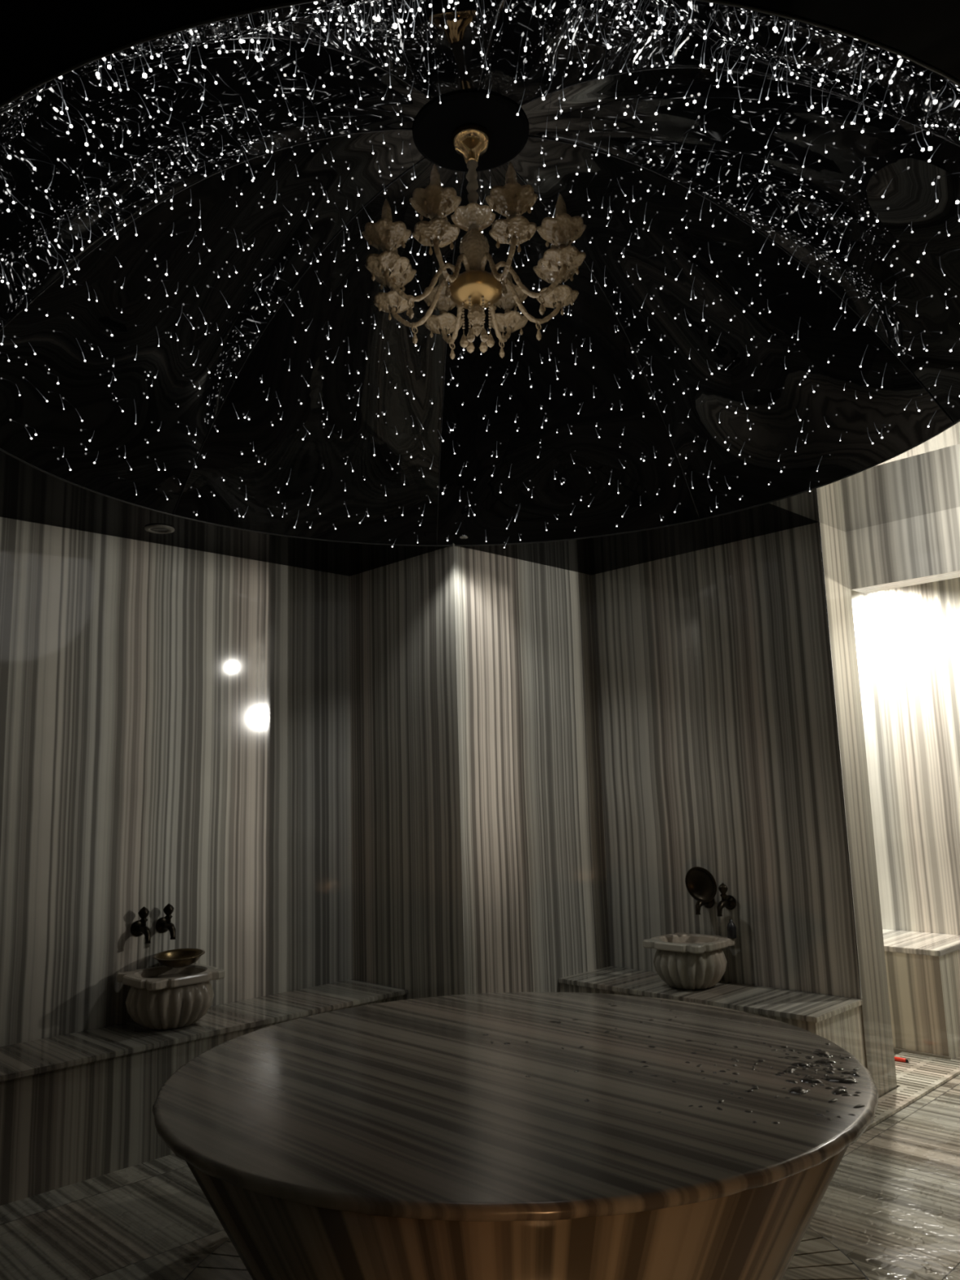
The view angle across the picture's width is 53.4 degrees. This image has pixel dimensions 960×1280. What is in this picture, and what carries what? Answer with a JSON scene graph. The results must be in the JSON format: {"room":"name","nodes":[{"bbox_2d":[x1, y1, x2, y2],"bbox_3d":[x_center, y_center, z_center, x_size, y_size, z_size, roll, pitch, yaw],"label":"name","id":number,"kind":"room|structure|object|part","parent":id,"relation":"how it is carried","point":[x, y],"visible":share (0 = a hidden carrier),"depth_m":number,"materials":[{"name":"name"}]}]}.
{"room":"spa","nodes":[
{"label":"spa","id":0,"kind":"room"},
{"bbox_2d":[0,516,352,1046],"bbox_3d":[-2.124,0.758,3.997,3.844,2.721,0.111,7,-13,-44],"label":"wall","id":1,"kind":"structure","parent":0,"point":[175,722],"depth_m":4.56,"materials":[{"name":"stone"}]},
{"bbox_2d":[130,906,151,943],"bbox_3d":[-1.524,1.290,4.330,0.072,0.156,0.115,7,-13,-44],"label":"tap","id":2,"kind":"object","parent":1,"relation":"attached to","point":[139,927],"visible":1,"depth_m":4.33,"materials":[{"name":"brown metal"}]},
{"bbox_3d":[-1.553,1.317,4.357,0.072,0.072,0.030,7,-13,-44],"label":"wall plate","id":3,"kind":"part","parent":2,"relation":"part of","materials":[{"name":"brown metal"}]},
{"bbox_3d":[-1.527,1.257,4.338,0.044,0.090,0.044,-2,-9,0],"label":"handle","id":4,"kind":"part","parent":2,"relation":"part of","materials":[{"name":"brown metal"}]},
{"bbox_3d":[-1.516,1.328,4.317,0.037,0.076,0.096,7,-13,-44],"label":"spout","id":5,"kind":"part","parent":2,"relation":"part of","materials":[{"name":"brown metal"}]},
{"bbox_2d":[155,903,175,939],"bbox_3d":[-1.439,1.298,4.414,0.072,0.156,0.115,7,-13,-44],"label":"tap","id":6,"kind":"object","parent":1,"relation":"attached to","point":[164,924],"visible":1,"depth_m":4.41,"materials":[{"name":"brown metal"}]},
{"bbox_3d":[-1.468,1.326,4.440,0.072,0.072,0.030,7,-13,-44],"label":"wall plate","id":7,"kind":"part","parent":6,"relation":"part of","materials":[{"name":"brown metal"}]},
{"bbox_3d":[-1.431,1.337,4.401,0.037,0.076,0.096,7,-13,-44],"label":"spout","id":8,"kind":"part","parent":6,"relation":"part of","materials":[{"name":"brown metal"}]},
{"bbox_3d":[-1.441,1.266,4.421,0.044,0.090,0.044,-2,-9,0],"label":"handle","id":9,"kind":"part","parent":6,"relation":"part of","materials":[{"name":"brown metal"}]},
{"bbox_2d":[0,0,959,576],"bbox_3d":[0.063,-0.818,2.958,5.243,0.030,5.050,7,-13,-44],"label":"ceiling","id":10,"kind":"structure","parent":0,"point":[40,39],"depth_m":4.00,"materials":[{"name":"black paint"}]},
{"bbox_2d":[144,524,174,533],"bbox_3d":[-1.487,-0.513,4.435,0.132,0.010,0.132,7,-13,-44],"label":"recessed light","id":11,"kind":"object","parent":10,"relation":"in","point":[158,529],"visible":1,"depth_m":4.42,"materials":[{"name":"grey metal"}]},
{"bbox_2d":[459,534,467,538],"bbox_3d":[-0.080,-0.508,4.714,0.040,0.012,0.040,7,-13,-44],"label":"recessed light","id":12,"kind":"object","parent":10,"relation":"in","point":[462,536],"visible":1,"depth_m":4.70,"materials":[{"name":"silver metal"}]},
{"bbox_2d":[0,0,959,547],"bbox_3d":[-0.016,-1.248,3.280,3.439,1.106,3.439,-9,-12,39],"label":"dome","id":13,"kind":"object","parent":10,"relation":"attached to","point":[766,309],"visible":0.95,"depth_m":3.48,"materials":[{"name":"black paint"}]},
{"bbox_2d":[361,123,586,359],"bbox_3d":[-0.020,-1.383,3.302,0.748,0.793,0.748,-2,-9,0],"label":"chandelier","id":14,"kind":"object","parent":13,"relation":"hanging from","point":[476,289],"visible":1,"depth_m":3.19,"materials":[{"name":"gold metal"}]},
{"bbox_3d":[-0.188,-1.204,3.202,0.280,0.165,0.019,2,-10,-22],"label":"arm","id":15,"kind":"part","parent":14,"relation":"part of","materials":[{"name":"orange glass"}]},
{"bbox_3d":[-0.187,-1.181,3.343,0.280,0.165,0.019,-5,-10,22],"label":"arm","id":16,"kind":"part","parent":14,"relation":"part of","materials":[{"name":"orange glass"}]},
{"bbox_3d":[-0.087,-1.223,3.102,0.019,0.165,0.280,-5,-10,22],"label":"arm","id":17,"kind":"part","parent":14,"relation":"part of","materials":[{"name":"orange glass"}]},
{"bbox_3d":[-0.086,-1.168,3.443,0.019,0.165,0.280,2,-10,-22],"label":"arm","id":18,"kind":"part","parent":14,"relation":"part of","materials":[{"name":"orange glass"}]},
{"bbox_3d":[-0.022,-1.447,3.313,0.150,0.062,0.150,-6,-10,23],"label":"dish","id":19,"kind":"part","parent":14,"relation":"part of","materials":[{"name":"orange glass"}]},
{"bbox_3d":[-0.015,-1.190,3.271,0.192,0.100,0.192,7,-13,-44],"label":"lamp shade","id":20,"kind":"part","parent":14,"relation":"part of","materials":[{"name":"gold metal"}]},
{"bbox_3d":[0.056,-1.227,3.102,0.019,0.165,0.280,2,-10,-22],"label":"arm","id":21,"kind":"part","parent":14,"relation":"part of","materials":[{"name":"orange glass"}]},
{"bbox_3d":[0.058,-1.172,3.443,0.019,0.165,0.280,-5,-10,22],"label":"arm","id":22,"kind":"part","parent":14,"relation":"part of","materials":[{"name":"orange glass"}]},
{"bbox_3d":[0.105,-1.208,3.568,0.040,0.065,0.039,7,-13,-44],"label":"stem","id":23,"kind":"part","parent":14,"relation":"part of","materials":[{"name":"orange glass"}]},
{"bbox_3d":[0.158,-1.214,3.202,0.280,0.165,0.019,-5,-10,22],"label":"arm","id":24,"kind":"part","parent":14,"relation":"part of","materials":[{"name":"orange glass"}]},
{"bbox_3d":[0.158,-1.191,3.343,0.280,0.165,0.019,2,-10,-22],"label":"arm","id":25,"kind":"part","parent":14,"relation":"part of","materials":[{"name":"orange glass"}]},
{"bbox_3d":[0.274,-1.279,3.162,0.040,0.065,0.039,7,-13,-44],"label":"stem","id":26,"kind":"part","parent":14,"relation":"part of","materials":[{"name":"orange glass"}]},
{"bbox_2d":[0,1053,959,1279],"bbox_3d":[0.610,1.937,3.011,6.600,0.080,5.100,7,-13,-44],"label":"floor","id":27,"kind":"structure","parent":0,"point":[891,1204],"depth_m":3.24,"materials":[{"name":"stone"}]},
{"bbox_2d":[0,979,408,1205],"bbox_3d":[-1.854,1.845,3.648,3.743,0.448,0.463,7,-13,-44],"label":"bench","id":28,"kind":"object","parent":27,"relation":"on","point":[77,1107],"visible":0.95,"depth_m":3.76,"materials":[{"name":"grey stone"}]},
{"bbox_2d":[116,964,224,1029],"bbox_3d":[-1.368,1.582,4.220,0.377,0.225,0.377,7,-13,-44],"label":"basin","id":29,"kind":"object","parent":28,"relation":"on","point":[161,997],"visible":0.97,"depth_m":4.10,"materials":[{"name":"stone"}]},
{"bbox_3d":[-1.367,1.599,4.218,0.377,0.191,0.377,7,-13,-44],"label":"fluted bowl","id":30,"kind":"part","parent":29,"relation":"part of","materials":[{"name":"stone"}]},
{"bbox_2d":[152,948,204,968],"bbox_3d":[-1.366,1.450,4.337,0.225,0.063,0.225,-7,-11,32],"label":"metal bowl","id":31,"kind":"object","parent":29,"relation":"on","point":[179,957],"visible":1,"depth_m":4.37,"materials":[{"name":"gold metal"}]},
{"bbox_3d":[-1.860,1.636,3.682,3.743,0.024,0.463,7,-13,-44],"label":"seat","id":32,"kind":"part","parent":28,"relation":"part of","materials":[{"name":"stone"}]},
{"bbox_2d":[151,991,878,1279],"bbox_3d":[0.103,1.560,2.793,2.021,0.623,2.020,7,-13,-44],"label":"round table","id":33,"kind":"object","parent":27,"relation":"on","point":[389,1140],"visible":0.99,"depth_m":2.23,"materials":[{"name":"stone"}]},
{"bbox_2d":[482,1000,864,1124],"bbox_3d":[0.616,1.240,2.883,1.104,0.008,1.262,7,-13,-44],"label":"water droplets","id":34,"kind":"object","parent":33,"relation":"on","point":[790,1069],"visible":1,"depth_m":2.62},
{"bbox_2d":[184,1226,869,1279],"bbox_3d":[0.112,1.864,2.744,2.008,0.008,2.008,7,-13,-44],"label":"ring","id":35,"kind":"object","parent":27,"relation":"on","point":[815,1258],"visible":0.12,"depth_m":2.87,"materials":[{"name":"stone"}]},
{"bbox_2d":[558,966,866,1067],"bbox_3d":[1.071,1.914,4.608,0.443,0.448,1.426,7,-13,-44],"label":"bench","id":36,"kind":"object","parent":27,"relation":"on","point":[837,1020],"visible":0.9,"depth_m":4.37,"materials":[{"name":"grey stone"}]},
{"bbox_2d":[642,932,734,989],"bbox_3d":[1.035,1.590,4.710,0.357,0.225,0.357,7,-13,-44],"label":"basin","id":37,"kind":"object","parent":36,"relation":"on","point":[683,961],"visible":1,"depth_m":4.59,"materials":[{"name":"stone"}]},
{"bbox_3d":[1.036,1.607,4.707,0.357,0.191,0.357,7,-13,-44],"label":"fluted bowl","id":38,"kind":"part","parent":37,"relation":"part of","materials":[{"name":"stone"}]},
{"bbox_2d":[726,919,736,938],"bbox_3d":[1.243,1.426,4.719,0.044,0.090,0.044,7,-13,-44],"label":"bottle","id":39,"kind":"object","parent":37,"relation":"on","point":[731,929],"visible":1,"depth_m":4.70,"materials":[{"name":"black glass"}]},
{"bbox_3d":[1.065,1.704,4.642,0.443,0.024,1.426,7,-13,-44],"label":"seat","id":40,"kind":"part","parent":36,"relation":"part of","materials":[{"name":"stone"}]},
{"bbox_2d":[863,1052,959,1133],"bbox_3d":[1.735,2.065,4.301,1.720,0.014,0.345,7,-13,-44],"label":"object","id":41,"kind":"object","parent":27,"relation":"on","point":[916,1078],"visible":0.43,"depth_m":4.52,"materials":[{"name":"stone"}]},
{"bbox_2d":[894,1057,910,1062],"bbox_3d":[2.127,2.121,4.826,0.089,0.019,0.019,-10,-12,42],"label":"lighter","id":42,"kind":"object","parent":41,"relation":"on","point":[896,1059],"visible":0.86,"depth_m":4.82,"materials":[{"name":"red plastic"}]},
{"bbox_2d":[882,928,959,1059],"bbox_3d":[2.140,1.984,5.533,0.605,0.543,1.279,7,-13,-44],"label":"bench","id":43,"kind":"object","parent":27,"relation":"on","point":[922,968],"visible":0.32,"depth_m":5.00,"materials":[{"name":"grey stone"}]},
{"bbox_3d":[2.136,1.730,5.577,0.596,0.028,1.279,7,-13,-44],"label":"seat","id":44,"kind":"part","parent":43,"relation":"part of","materials":[{"name":"stone"}]},
{"bbox_2d":[350,542,610,999],"bbox_3d":[-0.045,0.925,5.407,1.113,2.721,0.989,7,-13,-44],"label":"pillar","id":45,"kind":"structure","parent":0,"point":[478,859],"depth_m":5.01,"materials":[{"name":"stone"}]},
{"bbox_2d":[591,522,897,1097],"bbox_3d":[0.951,0.893,5.393,0.286,2.721,2.410,7,-13,-44],"label":"wall","id":46,"kind":"structure","parent":0,"point":[719,753],"depth_m":4.82,"materials":[{"name":"stone"}]},
{"bbox_2d":[695,898,714,915],"bbox_3d":[1.130,1.312,4.864,0.115,0.156,0.072,7,-13,-44],"label":"tap","id":47,"kind":"object","parent":46,"relation":"attached to","point":[709,904],"visible":0.31,"depth_m":4.83,"materials":[{"name":"brown metal"}]},
{"bbox_2d":[684,866,716,902],"bbox_3d":[1.108,1.222,4.774,0.180,0.178,0.050,-11,-13,44],"label":"metal dish","id":48,"kind":"object","parent":47,"relation":"hanging from","point":[700,884],"visible":1,"depth_m":4.79,"materials":[{"name":"brown metal"}]},
{"bbox_3d":[1.124,1.351,4.851,0.096,0.076,0.037,7,-13,-44],"label":"spout","id":49,"kind":"part","parent":47,"relation":"part of","materials":[{"name":"brown metal"}]},
{"bbox_3d":[1.161,1.338,4.890,0.030,0.072,0.072,7,-13,-44],"label":"wall plate","id":50,"kind":"part","parent":47,"relation":"part of","materials":[{"name":"brown metal"}]},
{"bbox_2d":[716,883,736,916],"bbox_3d":[1.217,1.296,4.776,0.115,0.156,0.072,7,-13,-44],"label":"tap","id":51,"kind":"object","parent":46,"relation":"attached to","point":[729,902],"visible":1,"depth_m":4.77,"materials":[{"name":"brown metal"}]},
{"bbox_3d":[1.218,1.263,4.783,0.044,0.090,0.044,-2,-9,0],"label":"handle","id":52,"kind":"part","parent":51,"relation":"part of","materials":[{"name":"brown metal"}]},
{"bbox_3d":[1.212,1.334,4.763,0.096,0.076,0.037,7,-13,-44],"label":"spout","id":53,"kind":"part","parent":51,"relation":"part of","materials":[{"name":"brown metal"}]},
{"bbox_3d":[1.248,1.321,4.802,0.030,0.072,0.072,7,-13,-44],"label":"wall plate","id":54,"kind":"part","parent":51,"relation":"part of","materials":[{"name":"brown metal"}]},
{"bbox_2d":[818,521,862,999],"bbox_3d":[1.685,0.519,4.476,0.006,2.219,0.004,7,-13,-44],"label":"trim","id":55,"kind":"structure","parent":46,"relation":"attached to","point":[819,522],"depth_m":4.46,"materials":[{"name":"silver metal"}]},
{"bbox_2d":[845,506,959,593],"bbox_3d":[2.507,-0.532,4.295,0.157,0.350,1.690,7,-13,-44],"label":"wall","id":56,"kind":"structure","parent":0,"point":[923,548],"depth_m":4.63,"materials":[{"name":"stone"}]},
{"bbox_2d":[850,577,959,935],"bbox_3d":[3.241,0.772,5.067,0.100,2.721,3.800,7,-13,-44],"label":"wall","id":57,"kind":"structure","parent":0,"point":[908,637],"depth_m":5.68,"materials":[{"name":"stone"}]}
]}

